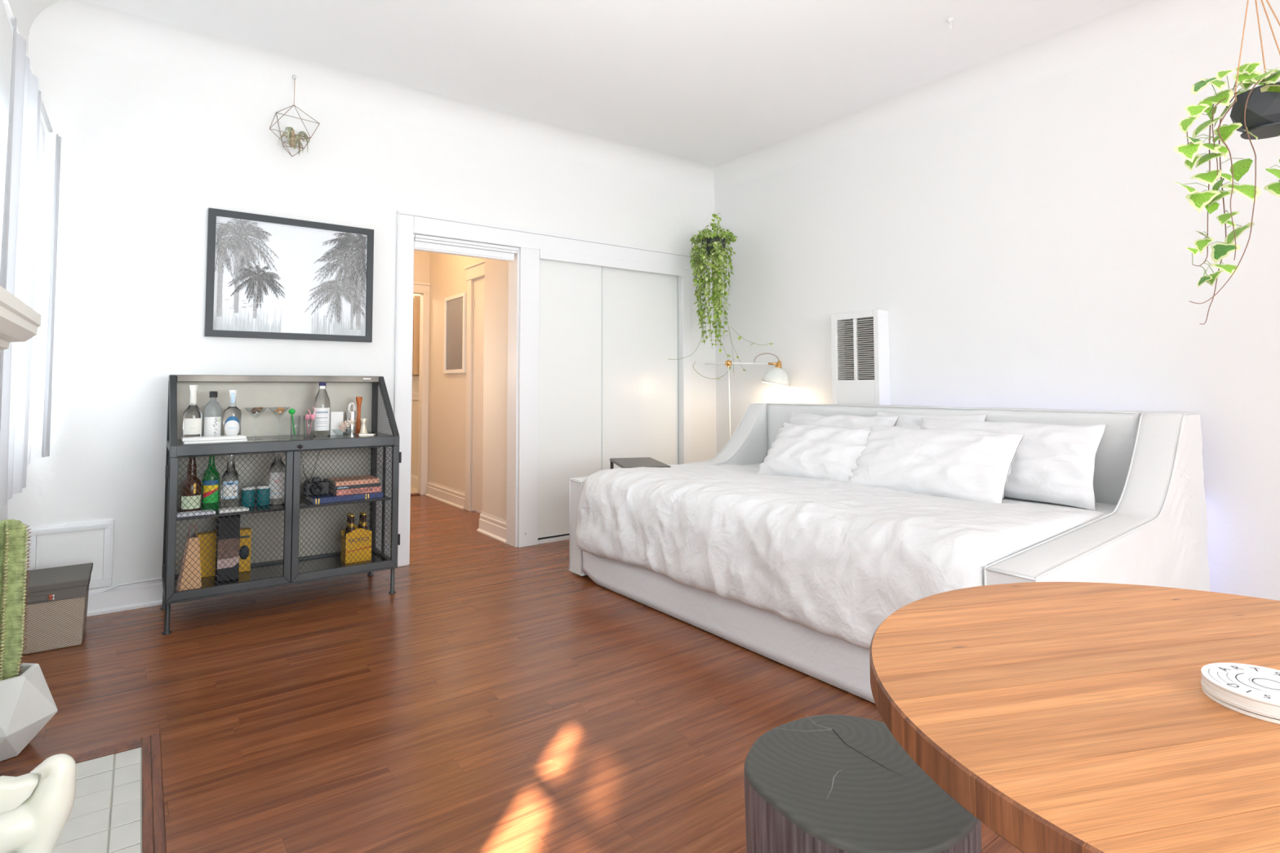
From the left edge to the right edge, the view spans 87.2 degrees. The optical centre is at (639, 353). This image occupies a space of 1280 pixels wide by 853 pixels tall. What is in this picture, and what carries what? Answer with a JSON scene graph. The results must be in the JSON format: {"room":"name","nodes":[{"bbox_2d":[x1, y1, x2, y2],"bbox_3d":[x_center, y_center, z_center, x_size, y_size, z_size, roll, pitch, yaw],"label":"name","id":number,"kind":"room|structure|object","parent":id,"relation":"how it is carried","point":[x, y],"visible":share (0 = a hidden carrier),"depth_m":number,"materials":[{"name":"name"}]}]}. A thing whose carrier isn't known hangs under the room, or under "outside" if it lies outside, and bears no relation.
{"room":"studio apartment","nodes":[
{"label":"studio apartment","id":0,"kind":"room"},
{"bbox_2d":[0,0,28,520],"bbox_3d":[-0.021,-0.454,-0.876,0.180,2.920,9.580,2,-4,-36],"label":"wall","id":1,"kind":"structure","parent":0,"point":[6,32],"depth_m":2.71,"materials":[{"name":"white paint"}]},
{"bbox_2d":[0,285,41,354],"bbox_3d":[-1.382,0.484,1.259,0.219,1.260,1.505,2,-4,-36],"label":"fireplace mantel","id":2,"kind":"object","parent":1,"relation":"attached to","point":[19,322],"visible":1,"depth_m":1.67,"materials":[{"name":"white wood"}]},
{"bbox_2d":[1,0,53,132],"bbox_3d":[-2.272,-1.026,2.517,0.015,0.015,1.260,2,-4,-36],"label":"curtain rod","id":3,"kind":"object","parent":1,"relation":"attached to","point":[6,4],"visible":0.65,"depth_m":2.15,"materials":[{"name":"white paint"}]},
{"bbox_2d":[0,17,40,506],"bbox_3d":[-2.137,-0.269,2.307,0.039,1.525,0.665,2,-4,-36],"label":"sheer curtain","id":4,"kind":"object","parent":3,"relation":"hanging from","point":[17,264],"visible":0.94,"depth_m":2.30,"materials":[{"name":"fabric"}]},
{"bbox_2d":[26,118,44,465],"bbox_3d":[-2.509,-0.270,2.768,0.011,1.475,0.579,2,-4,-36],"label":"sheer curtain","id":5,"kind":"object","parent":3,"relation":"hanging from","point":[42,134],"visible":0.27,"depth_m":2.90,"materials":[{"name":"fabric"}]},
{"bbox_2d":[41,133,61,457],"bbox_3d":[-2.648,-0.266,3.032,0.024,1.455,0.076,2,-4,-36],"label":"sheer curtain","id":6,"kind":"object","parent":3,"relation":"hanging from","point":[51,322],"visible":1,"depth_m":3.02,"materials":[{"name":"fabric"}]},
{"bbox_2d":[17,0,62,35],"bbox_3d":[0.113,-1.728,-0.712,0.160,0.160,9.580,2,-4,-36],"label":"trim","id":7,"kind":"structure","parent":1,"relation":"attached to","point":[30,10],"depth_m":3.01,"materials":[{"name":"white paint"}]},
{"bbox_2d":[0,733,166,852],"bbox_3d":[-1.269,1.143,1.340,0.535,0.054,1.355,2,-4,-36],"label":"hearth","id":8,"kind":"object","parent":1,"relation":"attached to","point":[118,806],"depth_m":1.71,"materials":[{"name":"grey tile"}]},
{"bbox_2d":[0,754,76,852],"bbox_3d":[-1.243,0.956,1.272,0.266,0.318,0.090,2,-4,-36],"label":"knot sculpture","id":9,"kind":"object","parent":8,"relation":"on","point":[34,813],"visible":1,"depth_m":1.30,"materials":[{"name":"white ceramic"}]},
{"bbox_2d":[7,35,716,589],"bbox_3d":[-1.147,-0.193,4.330,4.610,2.920,0.140,2,-4,-36],"label":"wall","id":10,"kind":"structure","parent":0,"point":[147,148],"depth_m":3.41,"materials":[{"name":"white paint"}]},
{"bbox_2d":[24,520,114,589],"bbox_3d":[-2.612,0.939,3.087,0.309,0.307,0.019,2,-4,-36],"label":"wall panel","id":11,"kind":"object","parent":10,"relation":"attached to","point":[76,544],"depth_m":3.10,"materials":[{"name":"white paint"}]},
{"bbox_2d":[86,546,390,616],"bbox_3d":[-2.112,1.169,3.435,1.670,0.115,0.036,2,-4,-36],"label":"baseboard","id":12,"kind":"structure","parent":10,"relation":"attached to","point":[149,593],"depth_m":3.19,"materials":[{"name":"white paint"}]},
{"bbox_2d":[204,208,373,342],"bbox_3d":[-1.888,-0.405,3.685,0.816,0.660,0.029,2,-4,-36],"label":"framed print","id":13,"kind":"object","parent":10,"relation":"attached to","point":[268,277],"visible":1,"depth_m":3.66,"materials":[{"name":"grey paper"}]},
{"bbox_2d":[28,0,714,192],"bbox_3d":[-1.040,-1.476,4.288,4.260,0.160,0.160,2,-4,-36],"label":"trim","id":14,"kind":"structure","parent":10,"relation":"attached to","point":[78,23],"depth_m":3.81,"materials":[{"name":"white paint"}]},
{"bbox_2d":[413,234,517,262],"bbox_3d":[-1.110,-0.673,4.324,0.683,0.086,0.072,2,-4,-36],"label":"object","id":15,"kind":"object","parent":10,"relation":"attached to","point":[421,242],"visible":0.85,"depth_m":4.29,"materials":[{"name":"white paint"}]},
{"bbox_2d":[393,209,691,566],"bbox_3d":[-0.561,0.232,4.720,2.311,2.108,0.174,2,-4,-36],"label":"trim","id":16,"kind":"structure","parent":10,"relation":"attached to","point":[523,290],"depth_m":4.48,"materials":[{"name":"white paint"}]},
{"bbox_2d":[537,535,568,544],"bbox_3d":[-0.202,1.285,4.916,1.277,0.022,0.100,2,-4,-36],"label":"trim","id":17,"kind":"structure","parent":10,"relation":"attached to","point":[565,537],"depth_m":4.58,"materials":[{"name":"white paint"}]},
{"bbox_2d":[537,257,602,539],"bbox_3d":[-0.490,0.303,4.729,0.533,1.920,0.022,2,-4,-36],"label":"door","id":18,"kind":"structure","parent":10,"relation":"in","point":[571,304],"depth_m":4.71,"materials":[{"name":"white"}]},
{"bbox_2d":[539,248,684,275],"bbox_3d":[-0.188,-0.661,4.987,1.277,0.067,0.084,2,-4,-36],"label":"trim","id":19,"kind":"structure","parent":10,"relation":"attached to","point":[546,254],"depth_m":4.91,"materials":[{"name":"white paint"}]},
{"bbox_2d":[602,266,678,470],"bbox_3d":[-0.003,0.321,5.124,0.758,1.920,0.022,2,-4,-36],"label":"door","id":20,"kind":"structure","parent":10,"relation":"in","point":[640,308],"depth_m":5.12,"materials":[{"name":"white"}]},
{"bbox_2d":[410,293,420,475],"bbox_3d":[-2.524,0.173,7.389,0.070,2.500,1.519,2,-4,-36],"label":"wall","id":21,"kind":"structure","parent":0,"point":[415,403],"depth_m":7.09,"materials":[{"name":"beige paint"}]},
{"bbox_2d":[410,474,417,488],"bbox_3d":[-2.557,1.351,7.303,0.018,0.122,1.500,2,-4,-36],"label":"baseboard","id":22,"kind":"structure","parent":21,"relation":"attached to","point":[414,479],"depth_m":7.00,"materials":[{"name":"white"}]},
{"bbox_2d":[412,375,418,399],"bbox_3d":[-2.557,0.376,7.354,0.012,0.250,1.500,2,-4,-36],"label":"trim","id":23,"kind":"structure","parent":21,"relation":"attached to","point":[415,379],"depth_m":7.07,"materials":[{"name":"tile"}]},
{"bbox_2d":[412,295,420,375],"bbox_3d":[-2.556,-0.163,7.269,0.142,0.800,1.100,2,-4,-36],"label":"upper cabinet","id":24,"kind":"object","parent":21,"relation":"attached to","point":[416,299],"visible":0.19,"depth_m":6.81,"materials":[{"name":"beige wood"}]},
{"bbox_2d":[413,250,430,293],"bbox_3d":[-2.591,0.071,6.348,1.340,2.600,0.080,2,-4,-36],"label":"wall","id":25,"kind":"structure","parent":0,"point":[421,259],"depth_m":6.67,"materials":[{"name":"beige paint"}]},
{"bbox_2d":[413,281,430,495],"bbox_3d":[-2.447,0.332,6.418,0.890,2.085,0.113,2,-4,-36],"label":"trim","id":26,"kind":"structure","parent":25,"relation":"attached to","point":[419,287],"depth_m":6.62,"materials":[{"name":"white"}]},
{"bbox_2d":[427,252,508,519],"bbox_3d":[-1.297,0.040,5.776,0.720,2.600,2.380,2,-4,-36],"label":"wall","id":27,"kind":"structure","parent":0,"point":[447,274],"depth_m":5.88,"materials":[{"name":"beige paint"}]},
{"bbox_2d":[425,480,464,509],"bbox_3d":[-1.789,1.292,6.169,0.034,0.140,0.940,2,-4,-36],"label":"baseboard","id":28,"kind":"structure","parent":27,"relation":"attached to","point":[455,498],"depth_m":6.14,"materials":[{"name":"white wood"}]},
{"bbox_2d":[443,292,466,373],"bbox_3d":[-1.672,-0.174,6.088,0.024,0.710,0.490,2,-4,-36],"label":"wall mirror","id":29,"kind":"object","parent":27,"relation":"attached to","point":[455,306],"visible":1,"depth_m":6.08,"materials":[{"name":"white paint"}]},
{"bbox_2d":[463,258,484,511],"bbox_3d":[-1.246,0.273,5.478,0.040,2.105,0.920,2,-4,-36],"label":"trim","id":30,"kind":"structure","parent":27,"relation":"attached to","point":[477,269],"depth_m":5.78,"materials":[{"name":"white"}]},
{"bbox_2d":[471,275,484,512],"bbox_3d":[-1.188,0.304,5.468,0.047,2.018,0.778,2,-4,-36],"label":"door","id":31,"kind":"structure","parent":27,"relation":"in","point":[479,282],"depth_m":5.68,"materials":[{"name":"white wood"}]},
{"bbox_2d":[476,511,506,543],"bbox_3d":[-1.032,1.219,4.728,0.034,0.140,0.479,2,-4,-36],"label":"baseboard","id":32,"kind":"structure","parent":27,"relation":"attached to","point":[495,527],"depth_m":4.73,"materials":[{"name":"white wood"}]},
{"bbox_2d":[0,486,1022,852],"bbox_3d":[0.552,1.174,1.968,4.610,0.068,13.800,2,-4,-36],"label":"floor","id":33,"kind":"structure","parent":0,"point":[504,698],"depth_m":2.20,"materials":[{"name":"brown wood"}]},
{"bbox_2d":[0,519,57,761],"bbox_3d":[-1.860,0.818,1.943,0.290,0.666,0.282,2,-4,-36],"label":"potted cactus","id":34,"kind":"object","parent":33,"relation":"on","point":[27,704],"visible":1,"depth_m":1.95,"materials":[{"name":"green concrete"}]},
{"bbox_2d":[0,662,57,761],"bbox_3d":[-1.859,1.037,1.932,0.290,0.226,0.282,2,-4,-36],"label":"pot","id":35,"kind":"object","parent":34,"relation":"on","point":[27,704],"depth_m":1.91,"materials":[{"name":"white ceramic"}]},
{"bbox_2d":[19,563,93,655],"bbox_3d":[-2.463,1.059,2.786,0.290,0.271,0.314,2,-4,-36],"label":"storage box","id":36,"kind":"object","parent":33,"relation":"on","point":[58,597],"visible":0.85,"depth_m":2.71,"materials":[{"name":"fabric"}]},
{"bbox_2d":[160,374,401,635],"bbox_3d":[-1.759,0.664,3.348,1.001,1.111,0.449,2,-4,-36],"label":"bar cabinet","id":37,"kind":"object","parent":33,"relation":"on","point":[296,540],"visible":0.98,"depth_m":3.39,"materials":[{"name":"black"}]},
{"bbox_2d":[174,524,201,591],"bbox_3d":[-2.011,0.913,3.003,0.096,0.299,0.081,2,-4,-36],"label":"gift box","id":38,"kind":"object","parent":37,"relation":"on","point":[182,580],"visible":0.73,"depth_m":2.99,"materials":[{"name":"brown"}]},
{"bbox_2d":[180,455,201,512],"bbox_3d":[-2.042,0.594,3.065,0.076,0.262,0.077,2,-3,-33],"label":"bottle","id":39,"kind":"object","parent":37,"relation":"on","point":[189,466],"visible":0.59,"depth_m":3.04,"materials":[{"name":"brown glass"}]},
{"bbox_2d":[201,454,220,511],"bbox_3d":[-1.987,0.596,3.118,0.070,0.264,0.071,2,-3,-32],"label":"bottle","id":40,"kind":"object","parent":37,"relation":"on","point":[215,480],"visible":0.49,"depth_m":3.09,"materials":[{"name":"green glass"}]},
{"bbox_2d":[203,488,217,498],"bbox_3d":[-1.972,0.644,3.092,0.058,0.046,0.015,2,-3,-32],"label":"print","id":41,"kind":"object","parent":40,"relation":"attached to","point":[211,490],"depth_m":3.09,"materials":[{"name":"red"}]},
{"bbox_2d":[203,489,217,502],"bbox_3d":[-1.972,0.657,3.092,0.058,0.058,0.015,2,-3,-32],"label":"print","id":42,"kind":"object","parent":40,"relation":"attached to","point":[209,500],"depth_m":3.09,"materials":[{"name":"green"}]},
{"bbox_2d":[203,484,218,493],"bbox_3d":[-1.972,0.625,3.093,0.058,0.036,0.015,2,-3,-32],"label":"print","id":43,"kind":"object","parent":40,"relation":"on","point":[211,490],"depth_m":3.09,"materials":[{"name":"yellow paper"}]},
{"bbox_2d":[203,480,218,485],"bbox_3d":[-1.972,0.595,3.095,0.058,0.022,0.015,2,-3,-32],"label":"print","id":44,"kind":"object","parent":40,"relation":"on","point":[214,482],"depth_m":3.09,"materials":[{"name":"blue paper"}]},
{"bbox_2d":[176,506,248,517],"bbox_3d":[-1.934,0.718,3.052,0.273,0.012,0.070,2,-4,-36],"label":"tray","id":45,"kind":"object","parent":37,"relation":"on","point":[184,514],"depth_m":3.03,"materials":[{"name":"white stone"}]},
{"bbox_2d":[195,527,251,577],"bbox_3d":[-2.040,0.975,3.296,0.230,0.205,0.061,2,-4,-36],"label":"box","id":46,"kind":"object","parent":37,"relation":"on","point":[214,544],"visible":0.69,"depth_m":3.25,"materials":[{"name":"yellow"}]},
{"bbox_2d":[239,535,249,559],"bbox_3d":[-1.953,0.960,3.324,0.044,0.116,0.001,2,-4,-36],"label":"print","id":47,"kind":"object","parent":46,"relation":"attached to","point":[246,537],"depth_m":3.32,"materials":[{"name":"grey"}]},
{"bbox_2d":[215,515,240,582],"bbox_3d":[-1.960,0.915,3.202,0.090,0.315,0.081,2,-4,-36],"label":"canister","id":48,"kind":"object","parent":37,"relation":"on","point":[223,520],"visible":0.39,"depth_m":3.17,"materials":[{"name":"grey"}]},
{"bbox_2d":[220,454,239,508],"bbox_3d":[-1.927,0.598,3.168,0.072,0.263,0.073,2,-3,-31],"label":"bottle","id":49,"kind":"object","parent":37,"relation":"on","point":[236,482],"visible":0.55,"depth_m":3.14,"materials":[{"name":"clear glass"}]},
{"bbox_2d":[240,486,255,507],"bbox_3d":[-1.870,0.685,3.213,0.059,0.094,0.059,2,-4,-36],"label":"jar candle","id":50,"kind":"object","parent":37,"relation":"on","point":[247,500],"visible":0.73,"depth_m":3.19,"materials":[{"name":"teal glass"}]},
{"bbox_2d":[256,484,270,506],"bbox_3d":[-1.819,0.687,3.251,0.059,0.094,0.059,2,-4,-36],"label":"jar candle","id":51,"kind":"object","parent":37,"relation":"on","point":[260,489],"visible":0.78,"depth_m":3.23,"materials":[{"name":"teal glass"}]},
{"bbox_2d":[268,452,285,504],"bbox_3d":[-1.775,0.605,3.298,0.072,0.263,0.074,1,-3,-28],"label":"bottle","id":52,"kind":"object","parent":37,"relation":"on","point":[275,466],"visible":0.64,"depth_m":3.27,"materials":[{"name":"clear glass"}]},
{"bbox_2d":[176,493,391,520],"bbox_3d":[-1.770,0.746,3.360,0.919,0.012,0.394,2,-4,-36],"label":"shelf","id":53,"kind":"object","parent":37,"relation":"attached to","point":[302,499],"depth_m":3.24,"materials":[{"name":"black metal"}]},
{"bbox_2d":[177,431,391,445],"bbox_3d":[-1.768,0.428,3.371,0.921,0.012,0.406,2,-4,-36],"label":"countertop","id":54,"kind":"structure","parent":37,"relation":"on","point":[302,437],"depth_m":3.35,"materials":[{"name":"grey"}]},
{"bbox_2d":[182,385,202,437],"bbox_3d":[-2.086,0.280,3.142,0.076,0.262,0.077,2,-3,-33],"label":"bottle","id":55,"kind":"object","parent":54,"relation":"on","point":[193,415],"visible":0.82,"depth_m":3.12,"materials":[{"name":"clear glass"}]},
{"bbox_2d":[203,391,222,436],"bbox_3d":[-2.027,0.297,3.196,0.072,0.233,0.074,2,-3,-32],"label":"bottle","id":56,"kind":"object","parent":54,"relation":"on","point":[212,411],"visible":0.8,"depth_m":3.17,"materials":[{"name":"clear glass"}]},
{"bbox_2d":[182,439,247,444],"bbox_3d":[-1.945,0.402,3.085,0.244,0.012,0.100,2,-4,-36],"label":"marble slab","id":57,"kind":"object","parent":54,"relation":"on","point":[231,440],"visible":0.72,"depth_m":3.04,"materials":[{"name":"white stone"}]},
{"bbox_2d":[181,435,246,441],"bbox_3d":[-1.949,0.388,3.082,0.246,0.014,0.100,2,-4,-36],"label":"marble slab","id":58,"kind":"object","parent":57,"relation":"on","point":[228,437],"visible":1,"depth_m":3.05,"materials":[{"name":"white stone"}]},
{"bbox_2d":[222,390,241,435],"bbox_3d":[-1.963,0.296,3.244,0.074,0.239,0.076,2,-3,-31],"label":"bottle","id":59,"kind":"object","parent":54,"relation":"on","point":[232,415],"visible":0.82,"depth_m":3.22,"materials":[{"name":"clear glass"}]},
{"bbox_2d":[313,382,330,435],"bbox_3d":[-1.650,0.289,3.495,0.078,0.276,0.079,1,-3,-25],"label":"bottle","id":60,"kind":"object","parent":54,"relation":"on","point":[322,405],"visible":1,"depth_m":3.47,"materials":[{"name":"clear glass"}]},
{"bbox_2d":[329,411,343,435],"bbox_3d":[-1.595,0.368,3.539,0.062,0.122,0.020,2,-4,-36],"label":"card","id":61,"kind":"object","parent":54,"relation":"on","point":[335,417],"visible":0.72,"depth_m":3.53,"materials":[{"name":"white paper"}]},
{"bbox_2d":[345,411,357,434],"bbox_3d":[-1.538,0.372,3.587,0.062,0.120,0.060,2,-4,-36],"label":"cup","id":62,"kind":"object","parent":54,"relation":"on","point":[348,415],"visible":0.84,"depth_m":3.57,"materials":[{"name":"silver metal"}]},
{"bbox_2d":[355,396,362,434],"bbox_3d":[-1.510,0.333,3.616,0.033,0.200,0.033,2,-4,-36],"label":"muddler","id":63,"kind":"object","parent":54,"relation":"on","point":[358,399],"visible":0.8,"depth_m":3.61,"materials":[{"name":"orange wood"}]},
{"bbox_2d":[357,417,368,435],"bbox_3d":[-1.462,0.387,3.562,0.060,0.086,0.060,2,-4,-36],"label":"jigger","id":64,"kind":"object","parent":54,"relation":"on","point":[363,428],"visible":0.88,"depth_m":3.55,"materials":[{"name":"beige metal"}]},
{"bbox_2d":[305,491,382,503],"bbox_3d":[-1.521,0.731,3.463,0.330,0.025,0.211,2,-4,-36],"label":"book","id":65,"kind":"object","parent":37,"relation":"on","point":[374,494],"visible":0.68,"depth_m":3.37,"materials":[{"name":"blue paper"}]},
{"bbox_2d":[302,476,330,497],"bbox_3d":[-1.611,0.666,3.364,0.120,0.092,0.080,2,-4,-36],"label":"camera","id":66,"kind":"object","parent":65,"relation":"on","point":[313,480],"visible":0.8,"depth_m":3.34,"materials":[{"name":"black plastic"}]},
{"bbox_2d":[330,485,381,495],"bbox_3d":[-1.485,0.706,3.509,0.216,0.027,0.181,2,-4,-36],"label":"book","id":67,"kind":"object","parent":65,"relation":"on","point":[367,489],"visible":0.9,"depth_m":3.43,"materials":[{"name":"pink paper"}]},
{"bbox_2d":[330,483,380,489],"bbox_3d":[-1.491,0.684,3.509,0.219,0.016,0.176,2,-4,-36],"label":"book","id":68,"kind":"object","parent":67,"relation":"on","point":[372,484],"visible":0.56,"depth_m":3.43,"materials":[{"name":"grey paper"}]},
{"bbox_2d":[328,475,379,486],"bbox_3d":[-1.492,0.663,3.509,0.213,0.023,0.175,2,-4,-36],"label":"book","id":69,"kind":"object","parent":68,"relation":"on","point":[370,477],"visible":0.79,"depth_m":3.46,"materials":[{"name":"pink paper"}]},
{"bbox_2d":[341,524,371,564],"bbox_3d":[-1.494,1.002,3.549,0.128,0.172,0.101,2,-4,-36],"label":"carrier","id":70,"kind":"object","parent":37,"relation":"on","point":[358,531],"visible":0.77,"depth_m":3.51,"materials":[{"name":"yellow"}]},
{"bbox_2d":[346,514,355,533],"bbox_3d":[-1.506,0.964,3.515,0.043,0.242,0.042,2,-4,-36],"label":"beer bottle","id":71,"kind":"object","parent":70,"relation":"in","point":[351,517],"visible":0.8,"depth_m":3.51,"materials":[{"name":"brown glass"}]},
{"bbox_2d":[360,512,368,529],"bbox_3d":[-1.457,0.965,3.552,0.043,0.242,0.042,2,-4,-36],"label":"beer bottle","id":72,"kind":"object","parent":70,"relation":"in","point":[363,518],"visible":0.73,"depth_m":3.55,"materials":[{"name":"brown glass"}]},
{"bbox_2d":[609,457,671,469],"bbox_3d":[-0.022,0.954,4.096,0.263,0.599,0.660,1,-3,-13],"label":"side table","id":73,"kind":"object","parent":33,"relation":"on","point":[642,461],"visible":0.52,"depth_m":4.01,"materials":[{"name":"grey metal"}]},
{"bbox_2d":[704,353,789,439],"bbox_3d":[0.778,0.644,4.874,0.604,1.292,0.259,-1,-3,24],"label":"floor lamp","id":74,"kind":"object","parent":33,"relation":"on","point":[776,375],"visible":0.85,"depth_m":4.83,"materials":[{"name":"white metal"}]},
{"bbox_2d":[768,360,782,368],"bbox_3d":[0.977,0.082,4.848,0.098,0.059,0.051,0,-3,5],"label":"socket","id":75,"kind":"object","parent":74,"relation":"attached to","point":[778,365],"depth_m":4.84,"materials":[{"name":"gold metal"}]},
{"bbox_2d":[744,714,981,852],"bbox_3d":[0.357,0.888,1.077,0.356,0.429,0.356,2,-4,-36],"label":"stool","id":76,"kind":"object","parent":33,"relation":"on","point":[820,784],"visible":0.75,"depth_m":1.03,"materials":[{"name":"black wood"}]},
{"bbox_2d":[568,402,1209,703],"bbox_3d":[1.018,0.744,3.321,1.699,0.938,2.511,2,-4,-36],"label":"frame","id":77,"kind":"object","parent":33,"relation":"on","point":[1148,473],"visible":0.38,"depth_m":2.71,"materials":[{"name":"white"}]},
{"bbox_2d":[575,463,1106,649],"bbox_3d":[0.739,0.814,3.117,1.168,0.439,2.210,2,-4,-36],"label":"duvet","id":78,"kind":"object","parent":77,"relation":"on","point":[829,557],"visible":0.88,"depth_m":2.53,"materials":[{"name":"white fabric"}]},
{"bbox_2d":[758,422,871,482],"bbox_3d":[0.961,0.537,3.599,0.299,0.305,0.686,2,-4,-36],"label":"pillow","id":79,"kind":"object","parent":78,"relation":"on","point":[831,452],"visible":0.76,"depth_m":3.52,"materials":[{"name":"white fabric"}]},
{"bbox_2d":[848,426,1024,503],"bbox_3d":[1.339,0.513,3.114,0.313,0.325,0.752,2,-4,-36],"label":"pillow","id":80,"kind":"object","parent":78,"relation":"on","point":[971,465],"visible":0.85,"depth_m":3.00,"materials":[{"name":"white fabric"}]},
{"bbox_2d":[788,412,898,428],"bbox_3d":[1.096,0.524,3.862,0.263,0.350,0.742,2,-4,-36],"label":"pillow","id":81,"kind":"object","parent":77,"relation":"on","point":[842,420],"visible":0.2,"depth_m":3.82,"materials":[{"name":"white fabric"}]},
{"bbox_2d":[745,463,1116,564],"bbox_3d":[0.930,0.758,3.259,1.427,0.190,2.200,2,-4,-36],"label":"mattress","id":82,"kind":"object","parent":77,"relation":"on","point":[1106,504],"depth_m":2.52,"materials":[{"name":"white fabric"}]},
{"bbox_2d":[876,411,986,429],"bbox_3d":[1.500,0.489,3.552,0.185,0.347,0.623,2,-4,-36],"label":"pillow","id":83,"kind":"object","parent":77,"relation":"on","point":[904,420],"visible":0.19,"depth_m":3.58,"materials":[{"name":"white fabric"}]},
{"bbox_2d":[920,417,1106,511],"bbox_3d":[1.655,0.486,3.107,0.254,0.344,0.826,2,-4,-36],"label":"pillow","id":84,"kind":"object","parent":77,"relation":"on","point":[1054,464],"visible":0.48,"depth_m":2.88,"materials":[{"name":"white fabric"}]},
{"bbox_2d":[869,582,1279,852],"bbox_3d":[0.660,0.711,0.639,0.822,0.739,0.822,2,-4,-36],"label":"round table","id":85,"kind":"object","parent":33,"relation":"on","point":[1063,717],"visible":0.98,"depth_m":0.64,"materials":[{"name":"brown wood"}]},
{"bbox_2d":[1201,686,1279,724],"bbox_3d":[0.616,0.341,0.657,0.103,0.002,0.103,2,-4,-36],"label":"coaster","id":86,"kind":"object","parent":85,"relation":"on","point":[1209,696],"visible":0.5,"depth_m":0.64,"materials":[{"name":"beige"}]},
{"bbox_2d":[1202,688,1279,722],"bbox_3d":[0.616,0.338,0.656,0.103,0.002,0.103,2,-4,-36],"label":"coaster","id":87,"kind":"object","parent":86,"relation":"on","point":[1208,694],"visible":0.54,"depth_m":0.63,"materials":[{"name":"beige"}]},
{"bbox_2d":[1200,681,1279,719],"bbox_3d":[0.616,0.337,0.658,0.103,0.002,0.103,2,-4,-36],"label":"coaster","id":88,"kind":"object","parent":87,"relation":"on","point":[1207,691],"visible":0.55,"depth_m":0.64,"materials":[{"name":"beige"}]},
{"bbox_2d":[1201,678,1279,717],"bbox_3d":[0.616,0.335,0.657,0.103,0.002,0.103,2,-4,-36],"label":"coaster","id":89,"kind":"object","parent":88,"relation":"on","point":[1202,684],"visible":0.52,"depth_m":0.64,"materials":[{"name":"beige"}]},
{"bbox_2d":[1202,680,1279,715],"bbox_3d":[0.617,0.333,0.657,0.103,0.002,0.103,2,-4,-36],"label":"coaster","id":90,"kind":"object","parent":89,"relation":"on","point":[1208,687],"visible":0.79,"depth_m":0.64,"materials":[{"name":"beige stone"}]},
{"bbox_2d":[1202,680,1279,713],"bbox_3d":[0.617,0.331,0.657,0.103,0.002,0.103,2,-4,-36],"label":"coaster","id":91,"kind":"object","parent":90,"relation":"on","point":[1215,690],"visible":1,"depth_m":0.63,"materials":[{"name":"beige"}]},
{"bbox_2d":[1200,674,1279,711],"bbox_3d":[0.616,0.329,0.658,0.103,0.002,0.103,2,-4,-36],"label":"coaster","id":92,"kind":"object","parent":91,"relation":"on","point":[1205,681],"visible":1,"depth_m":0.64,"materials":[{"name":"beige"}]},
{"bbox_2d":[1201,675,1279,708],"bbox_3d":[0.616,0.327,0.657,0.103,0.002,0.103,2,-4,-36],"label":"coaster","id":93,"kind":"object","parent":92,"relation":"on","point":[1213,685],"visible":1,"depth_m":0.64,"materials":[{"name":"beige"}]},
{"bbox_2d":[1200,662,1279,706],"bbox_3d":[0.616,0.324,0.658,0.103,0.002,0.103,2,-4,-36],"label":"coaster","id":94,"kind":"object","parent":93,"relation":"on","point":[1257,683],"visible":1,"depth_m":0.67,"materials":[{"name":"beige"}]},
{"bbox_2d":[80,0,1139,165],"bbox_3d":[1.744,-1.802,0.494,4.610,0.100,9.870,2,-4,-36],"label":"ceiling","id":95,"kind":"structure","parent":0,"point":[706,82],"depth_m":3.52,"materials":[{"name":"white paint"}]},
{"bbox_2d":[269,74,319,156],"bbox_3d":[-1.866,-1.302,3.643,0.216,0.484,0.173,1,-3,-15],"label":"hanger","id":96,"kind":"object","parent":95,"relation":"hanging from","point":[292,138],"visible":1,"depth_m":3.63,"materials":[{"name":"brown metal"}]},
{"bbox_2d":[671,163,773,380],"bbox_3d":[0.617,-0.658,5.093,0.769,1.723,0.385,-1,-3,10],"label":"hanging plant","id":97,"kind":"object","parent":95,"relation":"hanging from","point":[713,246],"visible":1,"depth_m":5.04,"materials":[{"name":"green plant"}]},
{"bbox_2d":[702,236,725,256],"bbox_3d":[0.563,-0.808,5.119,0.185,0.130,0.184,2,-4,-36],"label":"pot","id":98,"kind":"object","parent":97,"relation":"on","point":[709,247],"depth_m":5.04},
{"bbox_2d":[1172,0,1279,324],"bbox_3d":[1.178,-0.885,1.322,0.276,1.650,0.160,-1,-3,10],"label":"hanging plant","id":99,"kind":"object","parent":95,"relation":"hanging from","point":[1255,112],"visible":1,"depth_m":1.31,"materials":[{"name":"green plant"}]},
{"bbox_2d":[714,0,1279,600],"bbox_3d":[3.537,-0.331,1.752,0.150,2.920,9.580,2,-4,-36],"label":"wall","id":100,"kind":"structure","parent":0,"point":[1024,247],"depth_m":3.50,"materials":[{"name":"white paint"}]},
{"bbox_2d":[831,309,890,404],"bbox_3d":[1.430,0.388,4.346,0.115,1.310,0.360,2,-4,-36],"label":"wall heater","id":101,"kind":"object","parent":100,"relation":"attached to","point":[860,340],"visible":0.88,"depth_m":4.31,"materials":[{"name":"white metal"}]},
{"bbox_2d":[713,0,1279,192],"bbox_3d":[3.410,-1.614,1.724,0.160,0.160,9.580,2,-4,-36],"label":"trim","id":102,"kind":"structure","parent":100,"relation":"attached to","point":[1140,24],"depth_m":3.71,"materials":[{"name":"white paint"}]},
{"bbox_2d":[1230,81,1279,132],"bbox_3d":[1.226,-0.471,1.306,0.115,0.072,0.115,2,-4,-36],"label":"pot","id":103,"kind":"object","parent":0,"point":[1263,105],"depth_m":1.29,"materials":[{"name":"black ceramic"}]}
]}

